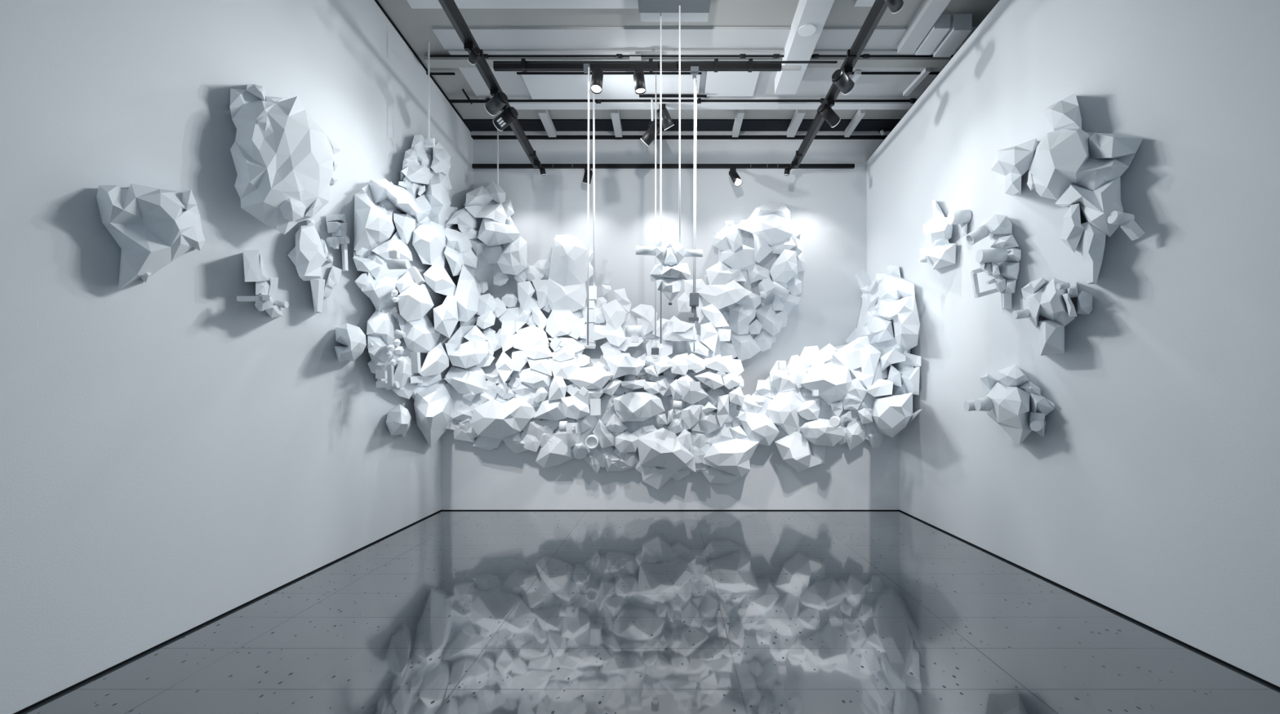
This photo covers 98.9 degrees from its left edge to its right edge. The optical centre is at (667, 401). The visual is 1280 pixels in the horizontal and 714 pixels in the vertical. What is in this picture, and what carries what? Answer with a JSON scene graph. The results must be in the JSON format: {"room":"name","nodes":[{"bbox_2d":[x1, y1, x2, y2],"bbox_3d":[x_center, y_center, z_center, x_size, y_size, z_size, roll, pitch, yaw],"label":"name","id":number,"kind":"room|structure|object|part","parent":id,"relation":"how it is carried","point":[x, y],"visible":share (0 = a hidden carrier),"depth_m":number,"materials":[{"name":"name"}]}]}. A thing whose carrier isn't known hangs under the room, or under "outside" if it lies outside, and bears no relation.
{"room":"museum","nodes":[
{"label":"museum","id":0,"kind":"room"},
{"bbox_2d":[0,0,473,713],"bbox_3d":[-3.216,-1.522,3.225,0.200,6.044,11.450,0,0,0],"label":"wall","id":1,"kind":"structure","parent":0,"point":[176,453],"depth_m":3.43,"materials":[{"name":"white paint"}]},
{"bbox_2d":[96,183,204,289],"bbox_3d":[-2.919,-0.995,3.241,0.371,0.755,0.791,0,0,0],"label":"sculpture","id":2,"kind":"object","parent":1,"relation":"attached to","point":[152,228],"visible":1,"depth_m":3.02,"materials":[{"name":"white paper"}]},
{"bbox_2d":[13,510,441,713],"bbox_3d":[-3.113,1.493,2.509,0.006,0.014,10.017,0,0,0],"label":"baseboard","id":3,"kind":"structure","parent":1,"relation":"attached to","point":[46,700],"depth_m":3.49,"materials":[{"name":"black"}]},
{"bbox_2d":[236,249,288,317],"bbox_3d":[-2.969,-0.871,4.049,0.281,0.532,0.744,0,0,-30],"label":"sculpture","id":4,"kind":"object","parent":1,"relation":"attached to","point":[255,270],"visible":1,"depth_m":3.85,"materials":[{"name":"white paper"}]},
{"bbox_3d":[-2.876,-0.708,3.757,0.150,0.035,0.032,0,0,0],"label":"rod","id":5,"kind":"part","parent":4,"relation":"part of","materials":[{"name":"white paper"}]},
{"bbox_3d":[-2.985,-0.734,4.043,0.105,0.186,0.532,0,0,-36],"label":"faceted knob","id":6,"kind":"part","parent":4,"relation":"part of","materials":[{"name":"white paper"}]},
{"bbox_3d":[-2.982,-0.992,4.034,0.060,0.286,0.485,0,0,-36],"label":"folded plate","id":7,"kind":"part","parent":4,"relation":"part of","materials":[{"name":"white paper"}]},
{"bbox_2d":[229,84,341,234],"bbox_3d":[-2.849,-1.840,4.425,0.511,1.214,1.507,0,0,0],"label":"sculpture","id":8,"kind":"object","parent":1,"relation":"attached to","point":[285,163],"visible":1,"depth_m":3.84,"materials":[{"name":"white paper"}]},
{"bbox_3d":[-2.948,-2.026,4.006,0.112,0.411,0.674,0,0,-36],"label":"faceted knob","id":9,"kind":"part","parent":8,"relation":"part of","materials":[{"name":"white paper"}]},
{"bbox_3d":[-2.917,-1.496,4.253,0.162,0.380,0.901,0,0,-34],"label":"faceted knob","id":10,"kind":"part","parent":8,"relation":"part of","materials":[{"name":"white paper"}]},
{"bbox_2d":[287,219,333,312],"bbox_3d":[-2.987,-1.165,4.696,0.233,0.855,0.740,0,0,0],"label":"sculpture","id":11,"kind":"object","parent":1,"relation":"attached to","point":[309,253],"visible":1,"depth_m":4.46,"materials":[{"name":"white paper"}]},
{"bbox_2d":[324,265,342,297],"bbox_3d":[-3.069,-1.097,5.042,0.069,0.311,0.308,0,0,0],"label":"sculpture","id":12,"kind":"object","parent":1,"relation":"attached to","point":[335,274],"visible":0.98,"depth_m":4.97,"materials":[{"name":"white paper"}]},
{"bbox_3d":[-3.074,-1.042,4.989,0.060,0.201,0.201,0,0,0],"label":"folded plate","id":13,"kind":"part","parent":12,"relation":"part of","materials":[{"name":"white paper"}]},
{"bbox_3d":[-3.069,-1.166,5.069,0.069,0.172,0.254,0,0,0],"label":"folded plate","id":14,"kind":"part","parent":12,"relation":"part of","materials":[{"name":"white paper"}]},
{"bbox_2d":[325,213,349,271],"bbox_3d":[-3.017,-1.507,5.083,0.173,0.577,0.442,0,0,0],"label":"sculpture","id":15,"kind":"object","parent":1,"relation":"attached to","point":[339,230],"visible":1,"depth_m":4.97,"materials":[{"name":"white paper"}]},
{"bbox_2d":[334,323,366,362],"bbox_3d":[-2.975,-0.550,5.110,0.232,0.378,0.986,0,0,-24],"label":"sculpture","id":16,"kind":"object","parent":1,"relation":"attached to","point":[353,337],"visible":1,"depth_m":4.94,"materials":[{"name":"white paper"}]},
{"bbox_2d":[386,404,411,437],"bbox_3d":[-2.985,0.218,6.053,0.230,0.387,1.063,0,0,-22],"label":"sculpture","id":17,"kind":"object","parent":1,"relation":"attached to","point":[398,420],"visible":1,"depth_m":5.84,"materials":[{"name":"white paper"}]},
{"bbox_2d":[374,0,471,131],"bbox_3d":[-3.110,-4.279,3.125,0.012,0.030,11.250,0,0,0],"label":"trim","id":18,"kind":"structure","parent":1,"relation":"attached to","point":[375,1],"depth_m":6.72,"materials":[{"name":"black metal"}]},
{"bbox_2d":[583,63,596,347],"bbox_3d":[-0.900,-2.119,6.108,0.138,3.029,0.563,0,0,0],"label":"mobile","id":19,"kind":"object","parent":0,"point":[590,313],"visible":0.95,"depth_m":6.31,"materials":[{"name":"white"}]},
{"bbox_3d":[-0.849,-2.088,5.836,0.028,2.966,0.018,0,0,0],"label":"cord","id":20,"kind":"part","parent":19,"relation":"part of","materials":[{"name":"white plastic"}]},
{"bbox_3d":[-0.857,-2.468,6.350,0.026,2.234,0.020,0,0,0],"label":"cord","id":21,"kind":"part","parent":19,"relation":"part of","materials":[{"name":"white plastic"}]},
{"bbox_2d":[21,511,1279,713],"bbox_3d":[1.142,1.575,3.225,8.916,0.150,11.450,0,0,0],"label":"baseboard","id":22,"kind":"structure","parent":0,"point":[449,612],"depth_m":3.50,"materials":[{"name":"concrete"}]},
{"bbox_2d":[441,429,899,510],"bbox_3d":[0.034,0.750,8.133,6.300,1.500,1.233,0,0,0],"label":"wall","id":23,"kind":"structure","parent":0,"point":[864,477],"depth_m":7.52,"materials":[{"name":"white paint"}]},
{"bbox_2d":[473,139,883,395],"bbox_3d":[1.242,-1.522,8.850,8.716,6.044,0.200,0,0,0],"label":"wall","id":24,"kind":"structure","parent":0,"point":[828,207],"depth_m":8.75,"materials":[{"name":"white paint"}]},
{"bbox_2d":[352,134,922,489],"bbox_3d":[0.034,-1.162,6.724,6.276,4.690,4.028,0,0,0],"label":"sculpture","id":25,"kind":"object","parent":24,"relation":"attached to","point":[486,344],"visible":1,"depth_m":7.27,"materials":[{"name":"white paper"}]},
{"bbox_3d":[-2.764,-0.468,5.434,0.050,0.102,0.586,0,0,-27],"label":"faceted knob","id":26,"kind":"part","parent":25,"relation":"part of","materials":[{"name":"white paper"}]},
{"bbox_3d":[-2.764,-0.539,5.457,0.073,0.112,0.630,0,0,-27],"label":"faceted knob","id":27,"kind":"part","parent":25,"relation":"part of","materials":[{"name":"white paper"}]},
{"bbox_3d":[-2.764,-0.396,5.510,0.056,0.093,0.605,0,0,-27],"label":"faceted knob","id":28,"kind":"part","parent":25,"relation":"part of","materials":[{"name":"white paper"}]},
{"bbox_3d":[-2.764,-1.105,5.543,0.054,0.155,0.605,0,0,-26],"label":"faceted knob","id":29,"kind":"part","parent":25,"relation":"part of","materials":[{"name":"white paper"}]},
{"bbox_3d":[-2.764,-1.037,5.550,0.065,0.143,0.625,0,0,-26],"label":"faceted knob","id":30,"kind":"part","parent":25,"relation":"part of","materials":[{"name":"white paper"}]},
{"bbox_3d":[-2.764,-0.604,5.590,0.064,0.120,0.627,0,0,-26],"label":"faceted knob","id":31,"kind":"part","parent":25,"relation":"part of","materials":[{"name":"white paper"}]},
{"bbox_3d":[-2.762,-0.529,5.625,0.086,0.124,0.681,0,0,-26],"label":"faceted knob","id":32,"kind":"part","parent":25,"relation":"part of","materials":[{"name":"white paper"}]},
{"bbox_3d":[-2.763,-0.417,5.642,0.070,0.103,0.647,0,0,-26],"label":"faceted knob","id":33,"kind":"part","parent":25,"relation":"part of","materials":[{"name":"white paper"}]},
{"bbox_2d":[427,40,430,138],"bbox_3d":[-2.696,-3.517,6.165,0.021,1.093,0.021,0,0,0],"label":"cord","id":34,"kind":"object","parent":25,"relation":"attached to","point":[428,42],"visible":1,"depth_m":6.16,"materials":[{"name":"white plastic"}]},
{"bbox_2d":[471,163,864,168],"bbox_3d":[0.000,-3.761,8.723,6.252,0.060,0.053,0,0,0],"label":"track rail","id":35,"kind":"object","parent":24,"relation":"attached to","point":[553,166],"visible":1,"depth_m":8.70,"materials":[{"name":"black metal"}]},
{"bbox_2d":[582,166,592,185],"bbox_3d":[-1.253,-3.554,8.566,0.168,0.335,0.252,0,0,0],"label":"track spotlight","id":36,"kind":"object","parent":35,"relation":"attached to","point":[585,175],"visible":0.81,"depth_m":8.48,"materials":[{"name":"black metal"}]},
{"bbox_2d":[728,166,742,186],"bbox_3d":[1.028,-3.504,8.473,0.160,0.435,0.446,0,0,-8],"label":"track spotlight","id":37,"kind":"object","parent":35,"relation":"attached to","point":[734,175],"visible":1,"depth_m":8.34,"materials":[{"name":"black metal"}]},
{"bbox_2d":[441,510,898,511],"bbox_3d":[0.034,1.494,7.514,6.300,0.012,0.006,0,0,0],"label":"baseboard","id":38,"kind":"structure","parent":24,"relation":"attached to","point":[442,510],"depth_m":7.51,"materials":[{"name":"black"}]},
{"bbox_2d":[470,131,890,135],"bbox_3d":[1.092,-4.247,8.690,8.416,0.055,0.119,0,0,0],"label":"beam","id":39,"kind":"structure","parent":24,"relation":"attached to","point":[472,133],"depth_m":8.63,"materials":[{"name":"black metal"}]},
{"bbox_2d":[471,135,887,139],"bbox_3d":[1.092,-4.210,8.700,8.416,0.015,0.099,0,0,0],"label":"strip","id":40,"kind":"object","parent":39,"relation":"attached to","point":[474,137],"visible":0.57,"depth_m":8.69,"materials":[{"name":"black metal"}]},
{"bbox_2d":[377,0,998,131],"bbox_3d":[1.242,-4.409,3.125,8.716,0.270,11.250,0,0,0],"label":"ceiling","id":41,"kind":"structure","parent":0,"point":[415,24],"depth_m":6.25,"materials":[{"name":"white paint"}]},
{"bbox_2d":[426,72,455,75],"bbox_3d":[-2.935,-4.240,7.063,0.362,0.016,0.030,0,0,0],"label":"strip","id":42,"kind":"object","parent":41,"relation":"attached to","point":[431,73],"visible":1,"depth_m":7.05,"materials":[{"name":"black metal"}]},
{"bbox_2d":[462,88,472,104],"bbox_3d":[-2.783,-4.237,7.585,0.015,0.025,0.341,0,0,0],"label":"strip","id":43,"kind":"object","parent":41,"relation":"attached to","point":[463,90],"visible":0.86,"depth_m":7.53,"materials":[{"name":"black metal"}]},
{"bbox_2d":[438,0,542,168],"bbox_3d":[-2.013,-3.660,5.060,0.128,0.075,6.920,0,0,0],"label":"track rail","id":44,"kind":"object","parent":41,"relation":"hanging from","point":[450,7],"visible":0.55,"depth_m":5.91,"materials":[{"name":"black metal"}]},
{"bbox_2d":[463,42,480,64],"bbox_3d":[-1.953,-3.523,5.494,0.250,0.206,0.107,0,0,43],"label":"track spotlight","id":45,"kind":"object","parent":44,"relation":"attached to","point":[475,53],"visible":1,"depth_m":5.49,"materials":[{"name":"black metal"}]},
{"bbox_2d":[484,88,507,115],"bbox_3d":[-1.970,-3.477,6.292,0.287,0.298,0.147,0,0,33],"label":"track spotlight","id":46,"kind":"object","parent":44,"relation":"attached to","point":[500,100],"visible":1,"depth_m":6.25,"materials":[{"name":"black metal"}]},
{"bbox_2d":[493,104,518,131],"bbox_3d":[-1.963,-3.467,6.609,0.322,0.318,0.164,0,0,30],"label":"track spotlight","id":47,"kind":"object","parent":44,"relation":"attached to","point":[509,114],"visible":0.99,"depth_m":6.57,"materials":[{"name":"black metal"}]},
{"bbox_2d":[533,161,546,176],"bbox_3d":[-1.918,-3.497,8.208,0.106,0.258,0.245,0,0,-43],"label":"track spotlight","id":48,"kind":"object","parent":44,"relation":"attached to","point":[542,170],"visible":1,"depth_m":8.14,"materials":[{"name":"black metal"}]},
{"bbox_2d":[497,128,498,185],"bbox_3d":[-2.627,-3.841,8.450,0.021,0.968,0.021,0,0,0],"label":"cord","id":49,"kind":"object","parent":41,"relation":"hanging from","point":[497,129],"visible":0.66,"depth_m":8.44,"materials":[{"name":"white plastic"}]},
{"bbox_2d":[406,0,638,8],"bbox_3d":[-1.510,-4.269,5.048,2.500,0.050,1.697,0,0,0],"label":"ceiling panel","id":50,"kind":"object","parent":41,"relation":"attached to","point":[413,3],"visible":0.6,"depth_m":5.83,"materials":[{"name":"white"}]},
{"bbox_2d":[537,109,555,137],"bbox_3d":[-1.819,-4.224,8.260,0.116,0.100,0.720,0,0,0],"label":"joist","id":51,"kind":"object","parent":41,"relation":"attached to","point":[544,114],"visible":0.86,"depth_m":8.20,"materials":[{"name":"white paint"}]},
{"bbox_2d":[610,109,622,137],"bbox_3d":[-0.772,-4.224,8.260,0.109,0.100,0.720,0,0,0],"label":"joist","id":52,"kind":"object","parent":41,"relation":"attached to","point":[615,113],"visible":0.86,"depth_m":8.20,"materials":[{"name":"white paint"}]},
{"bbox_2d":[640,97,660,146],"bbox_3d":[-0.226,-3.908,7.518,0.316,0.750,0.148,0,0,26],"label":"track spotlight","id":53,"kind":"object","parent":41,"relation":"hanging from","point":[648,137],"depth_m":7.48,"materials":[{"name":"black metal"}]},
{"bbox_3d":[-0.215,-4.064,7.526,0.034,0.438,0.028,0,0,0],"label":"rod","id":54,"kind":"part","parent":53,"relation":"part of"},
{"bbox_2d":[651,74,658,359],"bbox_3d":[-0.149,-2.187,6.450,0.088,3.354,0.060,0,0,0],"label":"mobile","id":55,"kind":"object","parent":41,"relation":"hanging from","point":[655,350],"visible":1,"depth_m":6.44,"materials":[{"name":"white"}]},
{"bbox_3d":[-0.144,-2.275,6.450,0.022,3.178,0.016,0,0,0],"label":"cord","id":56,"kind":"part","parent":55,"relation":"part of","materials":[{"name":"white plastic"}]},
{"bbox_2d":[637,0,711,22],"bbox_3d":[0.065,-4.162,5.473,0.730,0.264,0.845,0,0,0],"label":"box","id":57,"kind":"object","parent":41,"relation":"hanging from","point":[691,11],"visible":1,"depth_m":5.62,"materials":[{"name":"grey metal"}]},
{"bbox_2d":[635,4,702,343],"bbox_3d":[0.014,-2.352,5.581,0.678,3.481,0.438,0,0,0],"label":"sculpture","id":58,"kind":"object","parent":57,"relation":"hanging from","point":[668,276],"visible":0.99,"depth_m":5.51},
{"bbox_3d":[-0.073,-2.352,5.750,0.017,3.481,0.017,0,0,0],"label":"cord","id":59,"kind":"part","parent":58,"relation":"part of","materials":[{"name":"white plastic"}]},
{"bbox_3d":[-0.059,-1.485,5.545,0.118,0.231,0.250,0,0,0],"label":"chest plate","id":60,"kind":"part","parent":58,"relation":"part of","materials":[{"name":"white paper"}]},
{"bbox_3d":[0.098,-1.490,5.545,0.133,0.224,0.250,0,0,0],"label":"chest plate","id":61,"kind":"part","parent":58,"relation":"part of","materials":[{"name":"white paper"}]},
{"bbox_3d":[0.121,-2.795,5.550,0.017,2.452,0.017,0,0,0],"label":"cord","id":62,"kind":"part","parent":58,"relation":"part of","materials":[{"name":"white plastic"}]},
{"bbox_2d":[448,49,957,99],"bbox_3d":[1.320,-4.263,7.188,7.960,0.062,1.137,0,0,0],"label":"ceiling panel","id":63,"kind":"object","parent":41,"relation":"attached to","point":[815,82],"depth_m":7.15,"materials":[{"name":"white paint"}]},
{"bbox_2d":[516,71,706,99],"bbox_3d":[-0.695,-4.203,7.256,2.450,0.082,0.638,0,0,0],"label":"ceiling panel","id":64,"kind":"object","parent":63,"relation":"attached to","point":[540,86],"depth_m":7.24,"materials":[{"name":"white"}]},
{"bbox_3d":[-0.746,-4.180,6.952,2.348,0.016,0.030,0,0,0],"label":"ceiling gap strip","id":65,"kind":"part","parent":64,"relation":"part of","materials":[{"name":"black metal"}]},
{"bbox_3d":[0.070,-4.170,7.454,0.920,0.016,0.040,0,0,0],"label":"ceiling gap strip","id":66,"kind":"part","parent":64,"relation":"part of","materials":[{"name":"black metal"}]},
{"bbox_2d":[423,56,951,67],"bbox_3d":[1.150,-4.224,6.795,8.300,0.040,0.160,0,0,0],"label":"cable tray","id":67,"kind":"object","parent":63,"relation":"attached to","point":[435,62],"visible":0.29,"depth_m":6.72,"materials":[{"name":"black metal"}]},
{"bbox_2d":[430,53,953,57],"bbox_3d":[0.500,-4.194,6.628,6.800,0.045,0.045,0,0,0],"label":"ceiling pipe","id":68,"kind":"object","parent":63,"relation":"attached to","point":[486,55],"visible":0.82,"depth_m":6.62,"materials":[{"name":"black metal"}]},
{"bbox_2d":[629,53,641,60],"bbox_3d":[-0.394,-4.169,6.680,0.138,0.090,0.120,0,0,0],"label":"junction box","id":69,"kind":"object","parent":68,"relation":"attached to","point":[631,58],"visible":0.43,"depth_m":6.62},
{"bbox_2d":[704,71,759,96],"bbox_3d":[0.836,-4.224,7.221,0.666,0.030,0.609,0,0,0],"label":"ceiling panel","id":70,"kind":"object","parent":63,"relation":"attached to","point":[719,83],"visible":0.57,"depth_m":7.23,"materials":[{"name":"white"}]},
{"bbox_2d":[850,70,861,82],"bbox_3d":[2.424,-4.214,7.134,0.070,0.050,0.287,0,0,-7],"label":"batten","id":71,"kind":"object","parent":63,"relation":"attached to","point":[857,73],"visible":0.64,"depth_m":7.04,"materials":[{"name":"white"}]},
{"bbox_3d":[2.974,-4.240,7.052,1.200,0.016,0.030,0,0,0],"label":"ceiling gap strip","id":72,"kind":"part","parent":63,"relation":"part of","materials":[{"name":"black metal"}]},
{"bbox_2d":[902,67,930,96],"bbox_3d":[3.277,-4.214,7.209,0.070,0.050,0.562,0,0,-5],"label":"batten","id":73,"kind":"object","parent":63,"relation":"attached to","point":[926,71],"visible":1,"depth_m":7.16,"materials":[{"name":"white"}]},
{"bbox_2d":[431,26,976,49],"bbox_3d":[1.300,-4.279,6.436,8.000,0.030,0.359,0,0,0],"label":"ceiling panel","id":74,"kind":"object","parent":41,"relation":"attached to","point":[486,37],"visible":0.64,"depth_m":6.39,"materials":[{"name":"white paint"}]},
{"bbox_2d":[489,97,918,109],"bbox_3d":[1.409,-4.224,7.691,7.783,0.140,0.152,0,0,0],"label":"cross beam","id":75,"kind":"structure","parent":41,"relation":"attached to","point":[517,105],"depth_m":7.62,"materials":[{"name":"white"}]},
{"bbox_2d":[448,97,916,103],"bbox_3d":[0.425,-4.194,7.625,6.950,0.076,0.076,0,0,0],"label":"ceiling pipe","id":76,"kind":"object","parent":75,"relation":"attached to","point":[912,100],"visible":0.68,"depth_m":7.61,"materials":[{"name":"black metal"}]},
{"bbox_2d":[656,103,674,130],"bbox_3d":[-0.035,-3.983,7.656,0.276,0.332,0.158,0,0,-41],"label":"track spotlight","id":77,"kind":"object","parent":76,"relation":"attached to","point":[667,122],"visible":0.94,"depth_m":7.60,"materials":[{"name":"black metal"}]},
{"bbox_2d":[732,109,744,137],"bbox_3d":[1.061,-4.224,8.260,0.094,0.100,0.720,0,0,0],"label":"joist","id":78,"kind":"object","parent":41,"relation":"attached to","point":[740,113],"visible":0.86,"depth_m":8.20,"materials":[{"name":"white paint"}]},
{"bbox_2d":[786,109,805,137],"bbox_3d":[1.935,-4.224,8.260,0.116,0.100,0.720,0,0,0],"label":"joist","id":79,"kind":"object","parent":41,"relation":"attached to","point":[799,114],"visible":0.86,"depth_m":8.19,"materials":[{"name":"white paint"}]},
{"bbox_2d":[774,0,834,94],"bbox_3d":[1.545,-4.174,4.702,0.276,0.240,5.004,0,0,0],"label":"duct","id":80,"kind":"object","parent":41,"relation":"attached to","point":[815,12],"visible":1,"depth_m":6.19,"materials":[{"name":"white metal"}]},
{"bbox_2d":[798,23,816,36],"bbox_3d":[1.516,-4.048,5.954,0.189,0.012,0.189,0,0,0],"label":"cover plate","id":81,"kind":"object","parent":80,"relation":"attached to","point":[807,29],"visible":1,"depth_m":5.94,"materials":[{"name":"white plastic"}]},
{"bbox_2d":[790,0,888,168],"bbox_3d":[1.955,-3.660,5.060,0.128,0.075,6.920,0,0,0],"label":"track rail","id":82,"kind":"object","parent":41,"relation":"hanging from","point":[878,8],"visible":0.78,"depth_m":5.75,"materials":[{"name":"black metal"}]},
{"bbox_2d":[493,57,837,71],"bbox_3d":[-0.029,-3.663,5.948,3.730,0.105,0.075,0,0,0],"label":"track rail","id":83,"kind":"object","parent":82,"relation":"attached to","point":[651,65],"visible":0.98,"depth_m":5.93,"materials":[{"name":"black metal"}]},
{"bbox_2d":[590,66,603,93],"bbox_3d":[-0.751,-3.438,5.808,0.135,0.339,0.240,0,0,0],"label":"track spotlight","id":84,"kind":"object","parent":83,"relation":"attached to","point":[597,79],"visible":1,"depth_m":5.74,"materials":[{"name":"black metal"}]},
{"bbox_3d":[-0.330,-3.645,5.956,3.128,0.055,0.050,0,0,0],"label":"rail","id":85,"kind":"part","parent":83,"relation":"part of","materials":[{"name":"black metal"}]},
{"bbox_2d":[633,66,645,94],"bbox_3d":[-0.302,-3.458,5.852,0.137,0.300,0.150,0,0,0],"label":"track spotlight","id":86,"kind":"object","parent":83,"relation":"hanging from","point":[638,76],"visible":1,"depth_m":5.79,"materials":[{"name":"black metal"}]},
{"bbox_2d":[688,66,698,351],"bbox_3d":[0.288,-2.087,6.018,0.111,3.054,0.264,0,0,0],"label":"mobile","id":87,"kind":"object","parent":83,"relation":"hanging from","point":[694,297],"visible":1,"depth_m":6.05,"materials":[{"name":"white"}]},
{"bbox_3d":[0.294,-0.732,6.100,0.014,0.344,0.014,0,0,0],"label":"cord","id":88,"kind":"part","parent":87,"relation":"part of","materials":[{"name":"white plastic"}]},
{"bbox_3d":[0.286,-2.364,5.936,0.025,2.385,0.014,0,0,0],"label":"cord","id":89,"kind":"part","parent":87,"relation":"part of","materials":[{"name":"white plastic"}]},
{"bbox_3d":[0.309,-2.386,6.076,0.027,2.375,0.016,0,0,0],"label":"cord","id":90,"kind":"part","parent":87,"relation":"part of","materials":[{"name":"white plastic"}]},
{"bbox_2d":[783,161,798,176],"bbox_3d":[1.850,-3.498,8.205,0.268,0.256,0.102,0,0,-38],"label":"track spotlight","id":91,"kind":"object","parent":82,"relation":"attached to","point":[787,170],"visible":1,"depth_m":8.16,"materials":[{"name":"black metal"}]},
{"bbox_2d":[817,99,840,127],"bbox_3d":[1.916,-3.463,6.519,0.304,0.326,0.144,0,0,-32],"label":"track spotlight","id":92,"kind":"object","parent":82,"relation":"attached to","point":[824,109],"visible":1,"depth_m":6.48,"materials":[{"name":"black metal"}]},
{"bbox_2d":[831,66,854,94],"bbox_3d":[1.886,-3.481,5.878,0.284,0.291,0.149,0,0,-38],"label":"track spotlight","id":93,"kind":"object","parent":82,"relation":"attached to","point":[840,77],"visible":1,"depth_m":5.84,"materials":[{"name":"black metal"}]},
{"bbox_2d":[884,0,904,13],"bbox_3d":[1.925,-3.504,4.699,0.223,0.244,0.134,0,0,-45],"label":"track spotlight","id":94,"kind":"object","parent":82,"relation":"attached to","point":[895,6],"visible":1,"depth_m":4.70,"materials":[{"name":"black metal"}]},
{"bbox_2d":[844,109,865,137],"bbox_3d":[2.822,-4.224,8.260,0.073,0.100,0.720,0,0,0],"label":"joist","id":95,"kind":"object","parent":41,"relation":"attached to","point":[860,113],"visible":0.86,"depth_m":8.21,"materials":[{"name":"white paint"}]},
{"bbox_2d":[853,0,875,6],"bbox_3d":[2.210,-4.269,5.234,0.420,0.050,1.268,0,0,0],"label":"ceiling panel","id":96,"kind":"object","parent":41,"relation":"attached to","point":[857,2],"visible":0.4,"depth_m":5.83,"materials":[{"name":"white"}]},
{"bbox_2d":[878,128,885,135],"bbox_3d":[3.367,-4.240,8.582,0.096,0.125,0.080,0,0,0],"label":"track spotlight","id":97,"kind":"object","parent":41,"relation":"attached to","point":[882,131],"visible":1,"depth_m":8.56,"materials":[{"name":"black metal"}]},
{"bbox_2d":[897,0,951,53],"bbox_3d":[2.833,-4.224,5.459,0.190,0.140,2.118,0,0,0],"label":"duct","id":98,"kind":"object","parent":41,"relation":"attached to","point":[929,11],"visible":1,"depth_m":6.05,"materials":[{"name":"white metal"}]},
{"bbox_2d":[915,13,950,54],"bbox_3d":[3.038,-4.214,6.282,0.178,0.160,0.465,0,0,0],"label":"duct","id":99,"kind":"object","parent":41,"relation":"attached to","point":[940,28],"visible":0.79,"depth_m":6.18,"materials":[{"name":"white metal"}]},
{"bbox_2d":[933,13,972,57],"bbox_3d":[3.266,-4.204,6.285,0.202,0.180,0.471,0,0,0],"label":"duct","id":100,"kind":"object","parent":41,"relation":"attached to","point":[961,24],"visible":0.86,"depth_m":6.15,"materials":[{"name":"white metal"}]},
{"bbox_2d":[866,0,1279,687],"bbox_3d":[3.264,-1.177,3.125,0.160,5.354,11.250,0,0,0],"label":"wall","id":101,"kind":"structure","parent":0,"point":[1149,493],"depth_m":3.81,"materials":[{"name":"white paint"}]},
{"bbox_2d":[867,0,999,159],"bbox_3d":[3.195,-3.860,3.125,0.018,0.012,11.250,0,0,0],"label":"trim","id":102,"kind":"structure","parent":101,"relation":"attached to","point":[998,0],"depth_m":6.34,"materials":[{"name":"black"}]},
{"bbox_2d":[918,200,955,270],"bbox_3d":[3.026,-1.953,6.365,0.292,0.900,0.929,0,0,0],"label":"sculpture","id":103,"kind":"object","parent":101,"relation":"attached to","point":[937,230],"visible":0.98,"depth_m":6.08,"materials":[{"name":"white paper"}]},
{"bbox_2d":[946,209,971,235],"bbox_3d":[3.081,-1.893,5.832,0.187,0.273,0.247,0,0,0],"label":"sculpture","id":104,"kind":"object","parent":101,"relation":"attached to","point":[961,217],"visible":0.99,"depth_m":5.74,"materials":[{"name":"white paper"}]},
{"bbox_2d":[965,213,1021,309],"bbox_3d":[2.979,-1.327,5.159,0.385,0.971,0.830,0,0,0],"label":"sculpture","id":105,"kind":"object","parent":101,"relation":"attached to","point":[1006,252],"visible":1,"depth_m":4.92,"materials":[{"name":"white paper"}]},
{"bbox_3d":[3.124,-0.936,5.054,0.086,0.188,0.308,0,0,30],"label":"leg","id":106,"kind":"part","parent":105,"relation":"part of","materials":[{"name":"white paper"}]},
{"bbox_2d":[963,364,1054,446],"bbox_3d":[2.943,0.027,4.944,0.457,0.708,1.194,0,0,0],"label":"sculpture","id":107,"kind":"object","parent":101,"relation":"attached to","point":[1016,404],"visible":1,"depth_m":4.59,"materials":[{"name":"white paper"}]},
{"bbox_2d":[1011,277,1093,355],"bbox_3d":[2.980,-0.706,4.388,0.385,0.675,1.002,0,0,0],"label":"sculpture","id":108,"kind":"object","parent":101,"relation":"attached to","point":[1053,302],"visible":1,"depth_m":4.14,"materials":[{"name":"white paper"}]},
{"bbox_3d":[3.033,-0.730,4.127,0.087,0.239,0.583,0,0,36],"label":"faceted knob","id":109,"kind":"part","parent":108,"relation":"part of","materials":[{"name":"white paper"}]},
{"bbox_2d":[991,93,1145,284],"bbox_3d":[2.945,-1.632,4.426,0.454,1.618,1.788,0,0,0],"label":"sculpture","id":110,"kind":"object","parent":101,"relation":"attached to","point":[1068,156],"visible":1,"depth_m":3.85,"materials":[{"name":"white paper"}]},
{"bbox_3d":[3.015,-2.114,4.772,0.333,0.561,1.096,0,0,32],"label":"arm","id":111,"kind":"part","parent":110,"relation":"part of","materials":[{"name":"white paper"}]},
{"bbox_3d":[3.063,-1.080,3.942,0.140,0.514,0.523,0,0,37],"label":"leg","id":112,"kind":"part","parent":110,"relation":"part of","materials":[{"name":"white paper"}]},
{"bbox_2d":[898,510,1279,690],"bbox_3d":[3.181,1.493,2.509,0.006,0.014,10.017,0,0,0],"label":"baseboard","id":113,"kind":"structure","parent":101,"relation":"attached to","point":[986,551],"depth_m":3.77,"materials":[{"name":"black"}]}
]}

